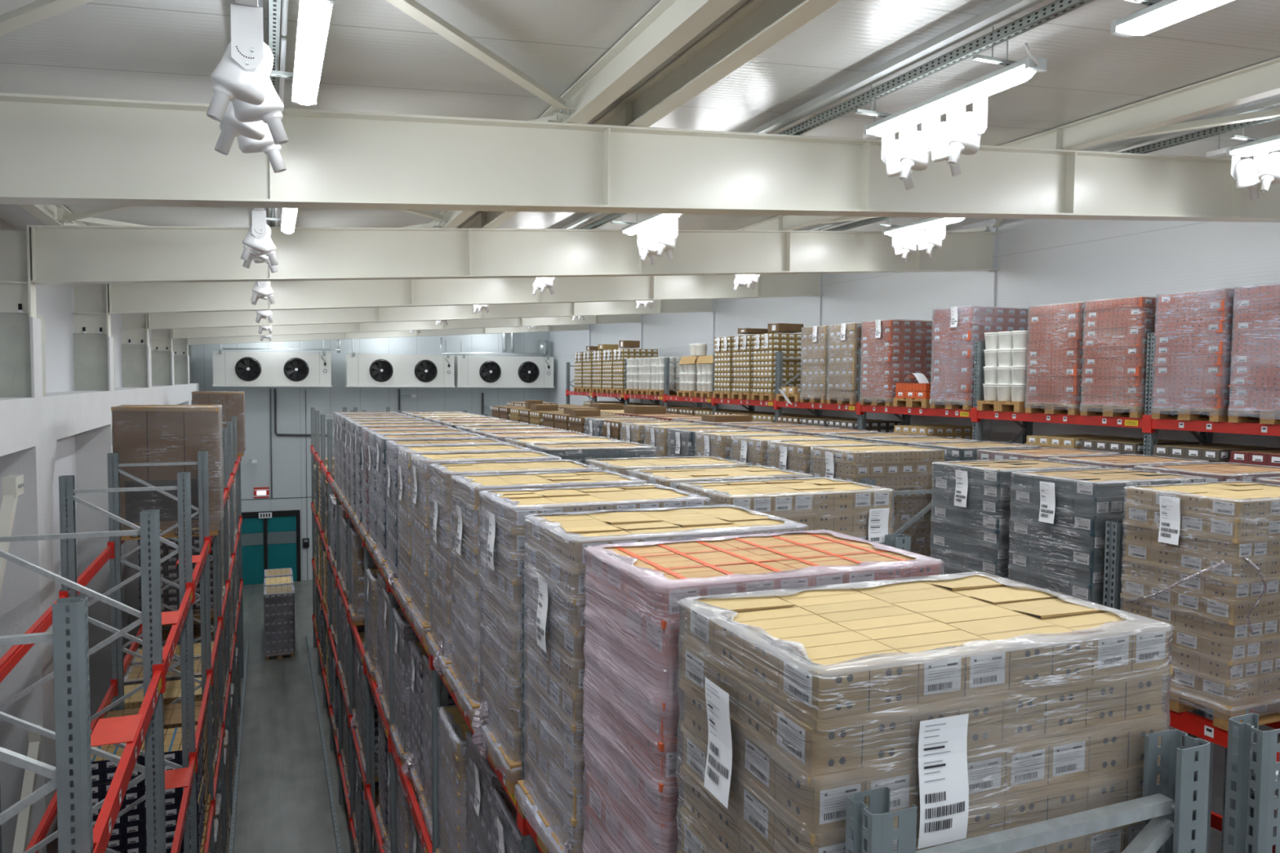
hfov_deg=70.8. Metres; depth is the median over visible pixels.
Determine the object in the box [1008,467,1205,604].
load
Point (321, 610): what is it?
load
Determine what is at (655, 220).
lamp
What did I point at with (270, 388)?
pipe
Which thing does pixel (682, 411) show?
load
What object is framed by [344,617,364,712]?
load
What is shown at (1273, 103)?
duct
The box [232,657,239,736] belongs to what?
load
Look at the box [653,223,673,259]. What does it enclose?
housing
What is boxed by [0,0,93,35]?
brace
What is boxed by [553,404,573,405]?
load
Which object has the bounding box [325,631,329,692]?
load
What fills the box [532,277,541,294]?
housing
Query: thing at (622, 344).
carton
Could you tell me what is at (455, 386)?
drip tray
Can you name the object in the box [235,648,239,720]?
load
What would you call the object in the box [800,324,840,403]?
load
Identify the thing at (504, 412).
load
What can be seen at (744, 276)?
housing
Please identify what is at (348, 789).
load
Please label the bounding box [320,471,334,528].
load
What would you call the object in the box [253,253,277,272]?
housing
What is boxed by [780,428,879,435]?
load
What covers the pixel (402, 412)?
load
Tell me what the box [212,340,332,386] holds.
cooler
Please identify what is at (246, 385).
drip tray
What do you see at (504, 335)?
pipe
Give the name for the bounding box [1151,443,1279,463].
load
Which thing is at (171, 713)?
load
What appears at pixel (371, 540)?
load
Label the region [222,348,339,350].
pipe
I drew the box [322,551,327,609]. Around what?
load
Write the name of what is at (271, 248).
housing
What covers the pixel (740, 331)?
carton
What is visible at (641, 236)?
housing
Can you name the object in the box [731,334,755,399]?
load
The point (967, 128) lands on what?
housing
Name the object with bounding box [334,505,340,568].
load
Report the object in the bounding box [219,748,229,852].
load
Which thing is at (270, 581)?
load
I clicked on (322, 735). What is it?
rail
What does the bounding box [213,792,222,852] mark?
load
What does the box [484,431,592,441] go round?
load
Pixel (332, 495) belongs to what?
load
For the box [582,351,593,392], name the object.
load
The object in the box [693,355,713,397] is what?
load
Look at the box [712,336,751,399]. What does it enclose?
load
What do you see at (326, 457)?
load
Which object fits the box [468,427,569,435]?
load
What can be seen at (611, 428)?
load
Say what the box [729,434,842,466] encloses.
load
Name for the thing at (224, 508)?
load
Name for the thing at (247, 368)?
fan
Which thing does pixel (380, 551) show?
load
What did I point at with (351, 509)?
load
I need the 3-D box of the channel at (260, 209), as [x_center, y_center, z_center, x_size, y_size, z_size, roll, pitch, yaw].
[-3.904,-2.356,9.227,0.090,0.438,1.650,-1,3,-22]
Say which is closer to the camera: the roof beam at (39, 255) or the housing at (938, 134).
the housing at (938, 134)
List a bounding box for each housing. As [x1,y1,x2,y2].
[205,2,273,121]
[213,100,266,155]
[231,34,288,144]
[236,124,286,173]
[240,209,271,261]
[242,251,266,268]
[250,281,270,302]
[251,295,267,305]
[252,237,278,266]
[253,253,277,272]
[255,310,269,321]
[257,285,275,304]
[257,325,268,333]
[260,335,268,340]
[261,310,273,323]
[262,325,272,333]
[472,305,482,313]
[477,304,488,311]
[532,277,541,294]
[539,277,554,294]
[540,277,555,292]
[635,300,644,308]
[636,230,656,264]
[640,226,657,261]
[644,300,653,307]
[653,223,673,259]
[656,217,678,256]
[733,274,744,290]
[742,274,755,289]
[746,274,759,288]
[880,129,914,190]
[892,234,909,262]
[898,120,931,181]
[901,231,917,259]
[915,228,933,257]
[925,111,961,176]
[925,224,946,254]
[947,96,987,165]
[1231,154,1262,199]
[1257,151,1279,192]
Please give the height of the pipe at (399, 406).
2.750 m
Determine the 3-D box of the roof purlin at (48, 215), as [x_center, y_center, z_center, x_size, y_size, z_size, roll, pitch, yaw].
[-7.635,-2.516,12.689,0.150,0.235,47.500,-1,3,-22]
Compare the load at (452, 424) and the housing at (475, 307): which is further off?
the housing at (475, 307)
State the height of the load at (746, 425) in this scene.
1.407 m
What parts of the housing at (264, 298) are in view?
spout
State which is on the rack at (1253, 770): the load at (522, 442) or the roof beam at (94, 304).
the load at (522, 442)
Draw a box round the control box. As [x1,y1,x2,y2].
[302,537,309,547]
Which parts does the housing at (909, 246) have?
spout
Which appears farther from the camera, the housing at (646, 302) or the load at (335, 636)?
the housing at (646, 302)
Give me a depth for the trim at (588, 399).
34.75 m
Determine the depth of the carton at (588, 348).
29.17 m
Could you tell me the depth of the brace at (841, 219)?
13.30 m
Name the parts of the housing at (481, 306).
spout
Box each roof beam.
[0,92,1279,222]
[0,225,1000,397]
[72,273,823,391]
[121,298,715,387]
[151,314,643,385]
[172,324,591,384]
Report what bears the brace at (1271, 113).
attached to the roof beam at (55, 149)
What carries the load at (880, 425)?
on the rack at (1148, 425)
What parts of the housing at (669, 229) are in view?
spout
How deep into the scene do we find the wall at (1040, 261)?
14.65 m
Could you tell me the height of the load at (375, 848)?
1.407 m
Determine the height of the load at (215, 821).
1.657 m
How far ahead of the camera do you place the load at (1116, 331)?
10.92 m
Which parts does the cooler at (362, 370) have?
casing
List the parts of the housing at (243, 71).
spout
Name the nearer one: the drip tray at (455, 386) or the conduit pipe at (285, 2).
the conduit pipe at (285, 2)
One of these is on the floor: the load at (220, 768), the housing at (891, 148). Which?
the load at (220, 768)
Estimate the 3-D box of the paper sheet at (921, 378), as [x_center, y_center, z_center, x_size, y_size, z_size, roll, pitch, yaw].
[4.444,-0.775,14.429,0.200,0.160,0.340,-1,3,-22]
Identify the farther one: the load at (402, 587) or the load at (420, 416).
the load at (420, 416)
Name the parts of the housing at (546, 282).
spout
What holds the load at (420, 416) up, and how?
on the rack at (1253, 770)
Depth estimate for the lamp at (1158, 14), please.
4.77 m
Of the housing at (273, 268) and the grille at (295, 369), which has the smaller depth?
the housing at (273, 268)
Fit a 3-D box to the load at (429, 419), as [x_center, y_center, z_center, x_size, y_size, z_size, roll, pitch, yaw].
[-2.900,0.578,14.685,1.180,1.447,0.830,-1,3,-23]
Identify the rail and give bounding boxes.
[228,638,248,852]
[267,0,281,226]
[306,632,342,852]
[578,0,1094,229]
[822,115,1279,231]
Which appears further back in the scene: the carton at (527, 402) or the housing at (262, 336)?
the housing at (262, 336)
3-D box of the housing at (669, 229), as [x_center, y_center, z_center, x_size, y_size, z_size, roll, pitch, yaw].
[0.341,-2.383,11.328,0.282,0.486,0.248,-1,3,-22]
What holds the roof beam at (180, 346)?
attached to the wall at (67, 431)
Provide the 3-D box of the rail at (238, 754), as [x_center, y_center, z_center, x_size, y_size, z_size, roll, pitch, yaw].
[-6.613,7.352,14.464,0.060,0.121,29.000,-1,3,-22]
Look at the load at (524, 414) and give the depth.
20.36 m
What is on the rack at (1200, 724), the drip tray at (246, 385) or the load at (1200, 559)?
the load at (1200, 559)
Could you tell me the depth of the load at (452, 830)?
6.54 m
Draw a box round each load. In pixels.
[91,725,206,852]
[105,700,210,833]
[111,404,224,540]
[111,677,215,793]
[124,658,219,771]
[130,640,222,744]
[137,528,222,619]
[139,625,224,710]
[161,613,226,699]
[191,391,245,457]
[195,603,229,684]
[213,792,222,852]
[213,818,219,852]
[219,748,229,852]
[219,768,226,852]
[220,520,226,604]
[223,476,237,537]
[223,482,235,542]
[223,507,230,579]
[223,729,231,831]
[226,696,235,786]
[227,495,231,566]
[229,582,233,653]
[230,683,235,769]
[231,573,234,641]
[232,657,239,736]
[234,551,238,609]
[234,555,237,622]
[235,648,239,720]
[263,568,292,579]
[263,575,293,586]
[263,584,295,659]
[313,457,334,502]
[313,463,335,509]
[314,467,318,514]
[314,522,315,563]
[314,581,317,631]
[315,531,319,576]
[317,465,334,520]
[317,533,321,585]
[319,474,321,524]
[319,603,322,658]
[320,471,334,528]
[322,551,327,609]
[324,480,334,544]
[324,624,328,675]
[325,556,328,615]
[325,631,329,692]
[327,568,332,624]
[328,493,336,555]
[329,499,339,567]
[329,573,337,640]
[331,657,337,736]
[332,411,398,493]
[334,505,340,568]
[334,586,337,646]
[335,413,404,497]
[337,505,347,583]
[337,595,348,679]
[338,414,413,506]
[340,695,346,766]
[341,518,348,598]
[341,606,347,690]
[343,417,422,515]
[343,708,350,793]
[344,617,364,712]
[346,739,358,810]
[347,419,431,523]
[348,527,377,626]
[351,631,364,729]
[351,745,360,835]
[352,422,442,533]
[354,758,380,852]
[355,647,364,750]
[359,425,456,546]
[359,665,380,782]
[362,787,379,852]
[364,567,380,681]
[365,429,469,559]
[371,813,383,852]
[373,432,487,574]
[374,571,386,698]
[375,712,389,844]
[379,586,389,728]
[381,745,396,852]
[382,438,508,595]
[389,606,418,768]
[393,443,533,617]
[395,768,418,852]
[400,411,466,415]
[401,640,426,805]
[406,450,561,644]
[407,413,476,417]
[409,802,432,852]
[414,414,486,419]
[418,653,456,840]
[423,416,498,422]
[425,459,601,684]
[432,418,512,425]
[433,704,471,852]
[442,421,529,428]
[445,470,648,730]
[455,424,548,432]
[465,731,501,852]
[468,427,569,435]
[471,483,711,794]
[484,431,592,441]
[489,784,521,852]
[491,405,524,418]
[499,407,524,420]
[503,435,623,447]
[506,401,524,405]
[509,408,559,422]
[514,402,557,405]
[514,503,808,852]
[519,408,564,423]
[524,441,656,464]
[528,410,564,426]
[542,412,603,428]
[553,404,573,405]
[554,413,617,431]
[558,404,588,406]
[558,406,590,408]
[568,415,632,433]
[573,351,588,391]
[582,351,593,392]
[582,401,620,406]
[582,529,944,852]
[584,417,658,437]
[585,455,751,475]
[592,350,603,392]
[600,409,623,413]
[601,419,671,439]
[602,349,617,393]
[602,411,623,414]
[612,348,657,393]
[616,413,678,416]
[619,421,703,444]
[620,403,654,408]
[624,358,639,394]
[625,404,671,405]
[625,465,813,489]
[632,414,696,417]
[636,357,675,395]
[644,424,731,457]
[648,356,696,395]
[653,416,702,420]
[666,407,711,414]
[667,426,761,457]
[669,406,695,407]
[671,417,701,422]
[675,476,895,546]
[675,571,1174,852]
[676,355,701,396]
[679,408,728,415]
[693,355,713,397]
[693,420,773,425]
[694,409,747,416]
[694,430,798,458]
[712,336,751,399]
[714,411,766,414]
[720,422,805,428]
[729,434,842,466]
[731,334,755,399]
[732,412,788,418]
[748,425,840,431]
[751,333,806,400]
[751,413,813,422]
[766,439,888,474]
[776,386,800,401]
[776,415,844,424]
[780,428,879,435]
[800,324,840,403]
[800,417,869,426]
[809,444,945,556]
[820,432,928,440]
[826,322,871,404]
[827,419,902,433]
[858,319,938,406]
[862,436,980,445]
[893,382,945,408]
[893,424,980,439]
[911,440,1040,462]
[929,305,1028,409]
[929,458,1102,578]
[976,447,1120,461]
[977,330,1044,412]
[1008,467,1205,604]
[1024,301,1129,414]
[1025,434,1134,449]
[1047,453,1208,470]
[1079,295,1199,417]
[1080,438,1199,455]
[1120,480,1279,731]
[1133,462,1279,482]
[1151,288,1266,422]
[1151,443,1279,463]
[1227,282,1279,424]
[1228,449,1279,467]
[1256,476,1279,486]
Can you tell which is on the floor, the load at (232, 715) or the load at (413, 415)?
the load at (232, 715)
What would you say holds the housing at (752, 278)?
attached to the channel
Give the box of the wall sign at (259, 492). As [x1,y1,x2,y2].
[253,487,269,497]
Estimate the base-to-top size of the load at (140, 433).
1.696 m
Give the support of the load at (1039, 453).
on the rack at (1217, 821)
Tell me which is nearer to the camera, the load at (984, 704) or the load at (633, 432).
the load at (984, 704)
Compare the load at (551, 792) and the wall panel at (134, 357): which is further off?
the wall panel at (134, 357)
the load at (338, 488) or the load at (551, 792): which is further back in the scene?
the load at (338, 488)
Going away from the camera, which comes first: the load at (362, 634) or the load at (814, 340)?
the load at (362, 634)
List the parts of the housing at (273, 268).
spout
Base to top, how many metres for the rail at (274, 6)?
0.070 m
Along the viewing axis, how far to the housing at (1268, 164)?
8.52 m
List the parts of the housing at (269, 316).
spout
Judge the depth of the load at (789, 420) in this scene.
17.88 m
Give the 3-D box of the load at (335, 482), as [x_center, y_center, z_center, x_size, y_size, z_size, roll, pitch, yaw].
[-5.077,0.456,16.726,1.180,1.447,0.830,-1,3,-23]
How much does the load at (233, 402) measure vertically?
1.696 m
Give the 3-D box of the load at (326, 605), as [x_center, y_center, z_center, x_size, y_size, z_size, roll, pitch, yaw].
[-6.772,3.684,21.183,1.150,1.393,0.800,-1,3,-22]
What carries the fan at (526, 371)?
attached to the cooler at (469, 371)
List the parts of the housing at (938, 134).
spout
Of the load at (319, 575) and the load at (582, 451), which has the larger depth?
the load at (319, 575)
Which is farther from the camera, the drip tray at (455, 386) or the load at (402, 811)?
the drip tray at (455, 386)
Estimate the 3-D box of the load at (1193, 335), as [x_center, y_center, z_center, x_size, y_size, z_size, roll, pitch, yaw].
[6.640,-0.799,10.275,1.180,1.445,0.851,-1,3,-22]
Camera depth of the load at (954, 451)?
9.68 m
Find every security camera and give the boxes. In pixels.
[249,459,257,462]
[403,394,416,397]
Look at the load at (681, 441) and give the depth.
12.65 m
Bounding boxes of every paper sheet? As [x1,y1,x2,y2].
[777,388,792,404]
[905,373,928,383]
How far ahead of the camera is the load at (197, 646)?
13.63 m
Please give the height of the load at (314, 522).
1.268 m
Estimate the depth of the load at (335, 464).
25.96 m
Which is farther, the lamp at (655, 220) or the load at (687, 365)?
the load at (687, 365)
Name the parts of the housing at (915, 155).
spout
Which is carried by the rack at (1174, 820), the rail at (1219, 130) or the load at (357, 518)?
the load at (357, 518)
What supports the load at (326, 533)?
on the rack at (1174, 820)
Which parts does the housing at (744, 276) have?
spout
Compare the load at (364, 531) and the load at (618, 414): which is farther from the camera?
the load at (618, 414)
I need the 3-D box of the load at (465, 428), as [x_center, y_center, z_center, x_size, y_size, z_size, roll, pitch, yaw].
[-1.864,0.716,12.173,1.180,1.447,0.830,-1,3,-23]
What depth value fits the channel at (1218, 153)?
9.07 m
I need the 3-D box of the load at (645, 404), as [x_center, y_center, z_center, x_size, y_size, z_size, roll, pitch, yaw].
[0.231,0.064,25.875,1.150,1.373,0.811,-1,3,-22]
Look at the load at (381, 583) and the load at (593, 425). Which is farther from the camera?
the load at (593, 425)
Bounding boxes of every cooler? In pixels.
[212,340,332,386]
[345,338,455,387]
[453,340,554,387]
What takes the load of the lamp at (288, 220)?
attached to the rail at (274, 6)
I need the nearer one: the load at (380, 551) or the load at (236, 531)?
the load at (380, 551)
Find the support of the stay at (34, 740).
attached to the wall at (67, 431)
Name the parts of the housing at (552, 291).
spout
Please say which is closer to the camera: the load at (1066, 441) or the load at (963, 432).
the load at (1066, 441)
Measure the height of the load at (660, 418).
1.393 m
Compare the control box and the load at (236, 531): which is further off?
the control box
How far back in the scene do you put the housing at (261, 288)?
13.67 m
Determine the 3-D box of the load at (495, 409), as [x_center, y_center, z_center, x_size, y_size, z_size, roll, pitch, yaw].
[-3.196,0.168,23.222,1.150,1.383,0.800,-1,3,-22]
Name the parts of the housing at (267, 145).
spout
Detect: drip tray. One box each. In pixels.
[212,384,332,386]
[345,385,455,387]
[455,386,554,387]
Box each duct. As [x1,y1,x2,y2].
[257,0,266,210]
[800,97,1279,231]
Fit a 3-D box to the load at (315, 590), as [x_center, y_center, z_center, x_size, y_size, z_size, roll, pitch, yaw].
[-8.895,5.189,26.282,1.162,1.268,0.800,-1,3,-22]
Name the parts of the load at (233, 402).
lid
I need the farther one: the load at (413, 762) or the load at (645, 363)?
the load at (645, 363)
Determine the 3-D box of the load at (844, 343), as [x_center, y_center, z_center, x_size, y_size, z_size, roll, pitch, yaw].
[4.119,-1.133,16.366,1.198,1.444,0.852,-1,3,-22]
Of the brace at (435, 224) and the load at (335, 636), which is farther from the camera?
the load at (335, 636)
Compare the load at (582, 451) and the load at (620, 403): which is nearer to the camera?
the load at (582, 451)
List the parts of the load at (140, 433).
lid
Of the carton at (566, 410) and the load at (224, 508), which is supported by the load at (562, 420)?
the carton at (566, 410)
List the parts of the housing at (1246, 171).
spout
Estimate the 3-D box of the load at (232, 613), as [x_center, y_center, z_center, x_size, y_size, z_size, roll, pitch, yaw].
[-9.064,3.790,18.637,1.180,1.407,0.830,-1,3,-22]
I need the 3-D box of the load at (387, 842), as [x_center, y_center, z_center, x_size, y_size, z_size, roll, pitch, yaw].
[-2.307,4.337,10.330,1.236,1.286,0.830,-1,3,-22]
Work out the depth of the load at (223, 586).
15.46 m
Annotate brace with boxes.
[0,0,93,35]
[56,115,562,223]
[71,217,147,226]
[385,0,577,114]
[398,209,449,222]
[400,222,442,227]
[782,216,880,227]
[945,226,991,231]
[987,142,1055,227]
[1062,108,1279,146]
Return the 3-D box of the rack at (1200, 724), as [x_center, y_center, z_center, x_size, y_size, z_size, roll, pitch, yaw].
[-0.019,3.776,15.632,1.112,7.250,25.301,-1,3,-22]
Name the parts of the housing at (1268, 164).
spout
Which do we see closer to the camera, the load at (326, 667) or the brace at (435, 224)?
the brace at (435, 224)
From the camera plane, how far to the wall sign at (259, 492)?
35.62 m
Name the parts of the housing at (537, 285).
spout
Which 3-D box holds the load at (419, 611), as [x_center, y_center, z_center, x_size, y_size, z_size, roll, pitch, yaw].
[-1.306,0.957,7.579,1.180,1.447,0.830,-1,3,-23]
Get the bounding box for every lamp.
[266,208,297,233]
[270,0,335,105]
[610,213,680,235]
[854,25,1046,137]
[878,217,964,236]
[1110,0,1232,37]
[1226,105,1279,156]
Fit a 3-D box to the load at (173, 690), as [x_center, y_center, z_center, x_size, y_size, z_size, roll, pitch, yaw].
[-6.288,4.166,11.903,1.150,1.393,0.800,-1,3,-22]
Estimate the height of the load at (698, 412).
1.373 m
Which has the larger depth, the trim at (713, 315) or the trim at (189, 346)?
the trim at (189, 346)
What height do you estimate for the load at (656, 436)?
1.397 m
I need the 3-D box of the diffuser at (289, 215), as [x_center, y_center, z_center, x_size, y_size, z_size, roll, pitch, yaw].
[-3.742,-2.196,9.600,0.132,0.070,1.560,-1,3,-22]
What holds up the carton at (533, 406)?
on the load at (535, 416)
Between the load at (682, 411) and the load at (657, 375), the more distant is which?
the load at (657, 375)
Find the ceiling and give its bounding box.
[0,0,1279,231]
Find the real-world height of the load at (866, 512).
1.447 m
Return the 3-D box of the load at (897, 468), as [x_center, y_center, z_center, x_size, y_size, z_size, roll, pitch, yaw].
[2.473,0.916,9.463,1.187,1.397,0.830,-1,3,-23]
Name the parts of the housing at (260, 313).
spout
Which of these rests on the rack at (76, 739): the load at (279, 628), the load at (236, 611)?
the load at (236, 611)
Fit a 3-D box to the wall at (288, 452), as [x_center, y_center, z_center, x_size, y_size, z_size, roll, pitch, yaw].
[-10.770,0.440,37.389,14.870,11.500,0.200,-1,3,-22]
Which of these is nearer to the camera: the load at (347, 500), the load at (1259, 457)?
the load at (1259, 457)
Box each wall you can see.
[0,218,199,852]
[191,331,549,580]
[549,218,1279,852]
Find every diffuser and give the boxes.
[281,208,297,233]
[293,0,331,105]
[868,65,1035,137]
[1232,139,1279,156]
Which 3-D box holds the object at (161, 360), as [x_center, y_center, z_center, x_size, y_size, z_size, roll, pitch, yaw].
[-13.194,-1.613,24.879,0.516,0.950,0.550,-1,3,-22]
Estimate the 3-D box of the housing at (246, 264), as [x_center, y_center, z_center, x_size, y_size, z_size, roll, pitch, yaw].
[-4.048,-1.909,9.501,0.282,0.486,0.248,-1,3,-22]
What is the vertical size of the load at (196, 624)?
1.407 m
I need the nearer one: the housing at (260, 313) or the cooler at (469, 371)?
the housing at (260, 313)
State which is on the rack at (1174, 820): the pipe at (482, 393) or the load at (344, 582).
the load at (344, 582)
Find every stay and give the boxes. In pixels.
[0,474,24,596]
[12,724,47,852]
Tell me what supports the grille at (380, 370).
attached to the cooler at (362, 370)
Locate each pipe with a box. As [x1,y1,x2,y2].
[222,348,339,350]
[270,388,272,497]
[274,0,288,226]
[274,388,327,436]
[337,339,340,352]
[398,389,400,409]
[440,337,549,356]
[481,392,484,414]
[502,333,506,352]
[511,333,514,352]
[539,340,548,353]
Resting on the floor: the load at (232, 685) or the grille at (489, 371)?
the load at (232, 685)
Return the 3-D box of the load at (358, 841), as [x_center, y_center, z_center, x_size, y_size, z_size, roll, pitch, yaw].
[-3.710,5.808,13.724,1.180,1.407,0.830,-1,3,-23]
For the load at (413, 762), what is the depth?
8.35 m
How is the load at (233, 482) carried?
on the rack at (76, 739)
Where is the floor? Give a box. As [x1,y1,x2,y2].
[226,579,350,852]
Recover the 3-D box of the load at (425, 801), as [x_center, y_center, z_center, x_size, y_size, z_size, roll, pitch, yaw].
[-1.242,2.692,7.733,1.180,1.407,0.830,-1,3,-22]
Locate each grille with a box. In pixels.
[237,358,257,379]
[286,360,306,378]
[370,360,391,380]
[415,362,436,379]
[480,362,498,379]
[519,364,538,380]
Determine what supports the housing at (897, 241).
attached to the channel
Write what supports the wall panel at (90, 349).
attached to the wall at (67, 431)
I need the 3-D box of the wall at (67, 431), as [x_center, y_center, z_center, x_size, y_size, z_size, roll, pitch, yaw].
[-8.235,1.984,12.689,0.720,11.000,47.500,-1,3,-22]
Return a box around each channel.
[235,0,257,6]
[253,208,263,210]
[862,40,1008,139]
[1206,134,1231,158]
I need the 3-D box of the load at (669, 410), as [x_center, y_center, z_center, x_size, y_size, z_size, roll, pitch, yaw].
[1.297,0.206,23.290,1.150,1.373,0.812,-1,3,-22]
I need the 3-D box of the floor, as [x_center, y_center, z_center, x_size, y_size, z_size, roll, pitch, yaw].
[-1.738,7.490,15.669,14.470,0.200,47.500,-1,3,-22]
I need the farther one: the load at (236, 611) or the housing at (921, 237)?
the load at (236, 611)
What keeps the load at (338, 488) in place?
on the rack at (1174, 820)
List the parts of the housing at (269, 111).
spout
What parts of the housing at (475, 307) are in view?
spout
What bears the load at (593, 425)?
on the rack at (1200, 724)
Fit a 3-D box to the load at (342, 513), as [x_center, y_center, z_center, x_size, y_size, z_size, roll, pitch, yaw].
[-5.025,2.191,16.875,1.180,1.407,0.830,-1,3,-23]
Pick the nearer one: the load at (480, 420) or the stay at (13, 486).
the stay at (13, 486)
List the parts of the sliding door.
door, post, door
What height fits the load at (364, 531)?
1.447 m
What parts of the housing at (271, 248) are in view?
spout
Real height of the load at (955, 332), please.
1.533 m
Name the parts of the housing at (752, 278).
spout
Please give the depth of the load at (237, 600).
21.53 m
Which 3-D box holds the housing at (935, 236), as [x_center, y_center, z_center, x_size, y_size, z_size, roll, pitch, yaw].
[4.227,-2.703,12.912,0.282,0.486,0.248,-1,3,-22]
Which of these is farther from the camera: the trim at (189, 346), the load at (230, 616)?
the trim at (189, 346)
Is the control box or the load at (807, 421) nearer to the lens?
the load at (807, 421)
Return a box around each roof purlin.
[17,204,86,225]
[430,0,740,228]
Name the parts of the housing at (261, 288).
spout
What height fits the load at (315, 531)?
1.268 m
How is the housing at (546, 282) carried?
attached to the channel
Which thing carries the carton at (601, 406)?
on the load
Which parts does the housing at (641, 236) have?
spout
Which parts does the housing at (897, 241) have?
spout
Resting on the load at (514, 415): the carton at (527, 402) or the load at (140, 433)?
the carton at (527, 402)
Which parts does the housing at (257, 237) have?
spout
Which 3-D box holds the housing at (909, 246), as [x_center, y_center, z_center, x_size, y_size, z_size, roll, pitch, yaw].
[4.021,-2.730,13.411,0.282,0.486,0.248,-1,3,-22]
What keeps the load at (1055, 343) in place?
on the rack at (1148, 425)
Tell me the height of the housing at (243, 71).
0.486 m
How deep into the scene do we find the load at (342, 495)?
14.90 m
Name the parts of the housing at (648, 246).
spout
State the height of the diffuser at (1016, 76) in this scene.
0.070 m
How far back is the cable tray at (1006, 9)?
6.32 m
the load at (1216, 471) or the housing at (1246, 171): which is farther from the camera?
the housing at (1246, 171)
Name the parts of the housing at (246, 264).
spout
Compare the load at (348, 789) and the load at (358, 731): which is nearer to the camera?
the load at (358, 731)
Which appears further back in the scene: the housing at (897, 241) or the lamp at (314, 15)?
the housing at (897, 241)
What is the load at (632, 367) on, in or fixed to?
on the rack at (1148, 425)
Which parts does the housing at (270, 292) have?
spout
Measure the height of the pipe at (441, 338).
0.755 m
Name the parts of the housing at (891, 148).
spout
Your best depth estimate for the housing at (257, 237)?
8.81 m
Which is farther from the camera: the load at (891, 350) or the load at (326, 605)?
the load at (326, 605)
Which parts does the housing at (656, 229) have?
spout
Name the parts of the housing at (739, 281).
spout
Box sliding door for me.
[239,509,301,585]
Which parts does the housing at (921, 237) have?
spout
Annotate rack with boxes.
[0,416,244,852]
[310,407,1210,852]
[353,407,1279,852]
[462,410,1279,852]
[565,333,1279,738]
[1210,704,1276,852]
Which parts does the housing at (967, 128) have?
spout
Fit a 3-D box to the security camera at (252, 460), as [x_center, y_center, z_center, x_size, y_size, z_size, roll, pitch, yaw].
[-15.124,1.347,35.253,0.270,0.120,0.520,-1,3,-22]
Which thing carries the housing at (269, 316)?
attached to the channel
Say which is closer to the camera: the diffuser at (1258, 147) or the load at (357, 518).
the diffuser at (1258, 147)
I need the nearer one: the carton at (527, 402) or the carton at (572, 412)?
the carton at (572, 412)
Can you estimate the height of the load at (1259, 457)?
1.373 m
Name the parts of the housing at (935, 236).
spout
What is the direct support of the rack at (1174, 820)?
on the floor
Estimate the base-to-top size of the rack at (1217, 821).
7.250 m
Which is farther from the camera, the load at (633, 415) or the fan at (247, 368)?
the fan at (247, 368)
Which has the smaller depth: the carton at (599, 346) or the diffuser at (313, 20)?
the diffuser at (313, 20)
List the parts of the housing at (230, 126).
spout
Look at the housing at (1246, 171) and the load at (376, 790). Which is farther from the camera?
the load at (376, 790)
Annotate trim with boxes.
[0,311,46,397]
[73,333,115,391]
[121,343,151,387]
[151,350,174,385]
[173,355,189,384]
[188,345,529,580]
[587,324,590,401]
[639,314,642,403]
[710,298,715,408]
[816,273,822,413]
[984,217,998,442]
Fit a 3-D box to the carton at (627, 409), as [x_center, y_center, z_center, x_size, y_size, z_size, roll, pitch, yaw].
[0.105,-0.351,18.652,0.708,0.150,0.608,-1,3,-22]
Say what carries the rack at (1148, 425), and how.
on the floor
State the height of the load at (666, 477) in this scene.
1.447 m
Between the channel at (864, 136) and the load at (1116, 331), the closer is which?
the channel at (864, 136)
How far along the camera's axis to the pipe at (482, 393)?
38.73 m
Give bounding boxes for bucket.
[688,343,696,355]
[694,343,707,355]
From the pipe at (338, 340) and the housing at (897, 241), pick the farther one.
the pipe at (338, 340)
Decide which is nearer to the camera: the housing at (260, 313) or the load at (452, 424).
the load at (452, 424)
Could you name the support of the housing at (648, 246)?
attached to the channel
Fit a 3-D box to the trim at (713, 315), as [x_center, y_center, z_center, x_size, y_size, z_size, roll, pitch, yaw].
[2.006,1.265,25.319,0.050,11.300,0.120,-1,3,-22]
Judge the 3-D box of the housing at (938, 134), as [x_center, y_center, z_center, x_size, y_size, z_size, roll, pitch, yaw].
[2.300,-2.132,6.756,0.282,0.486,0.248,-1,3,-22]
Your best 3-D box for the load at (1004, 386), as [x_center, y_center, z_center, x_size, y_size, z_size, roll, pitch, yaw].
[5.573,-0.778,12.869,1.150,1.119,0.800,-1,3,-22]
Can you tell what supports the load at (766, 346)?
on the rack at (1148, 425)
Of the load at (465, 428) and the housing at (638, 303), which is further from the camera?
the housing at (638, 303)
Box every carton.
[524,400,542,408]
[530,404,558,410]
[564,407,599,413]
[569,409,600,416]
[586,346,604,351]
[589,403,622,409]
[597,344,618,349]
[618,340,639,347]
[623,405,666,413]
[701,414,751,422]
[737,328,774,333]
[767,323,803,333]
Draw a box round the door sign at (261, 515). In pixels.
[258,512,271,518]

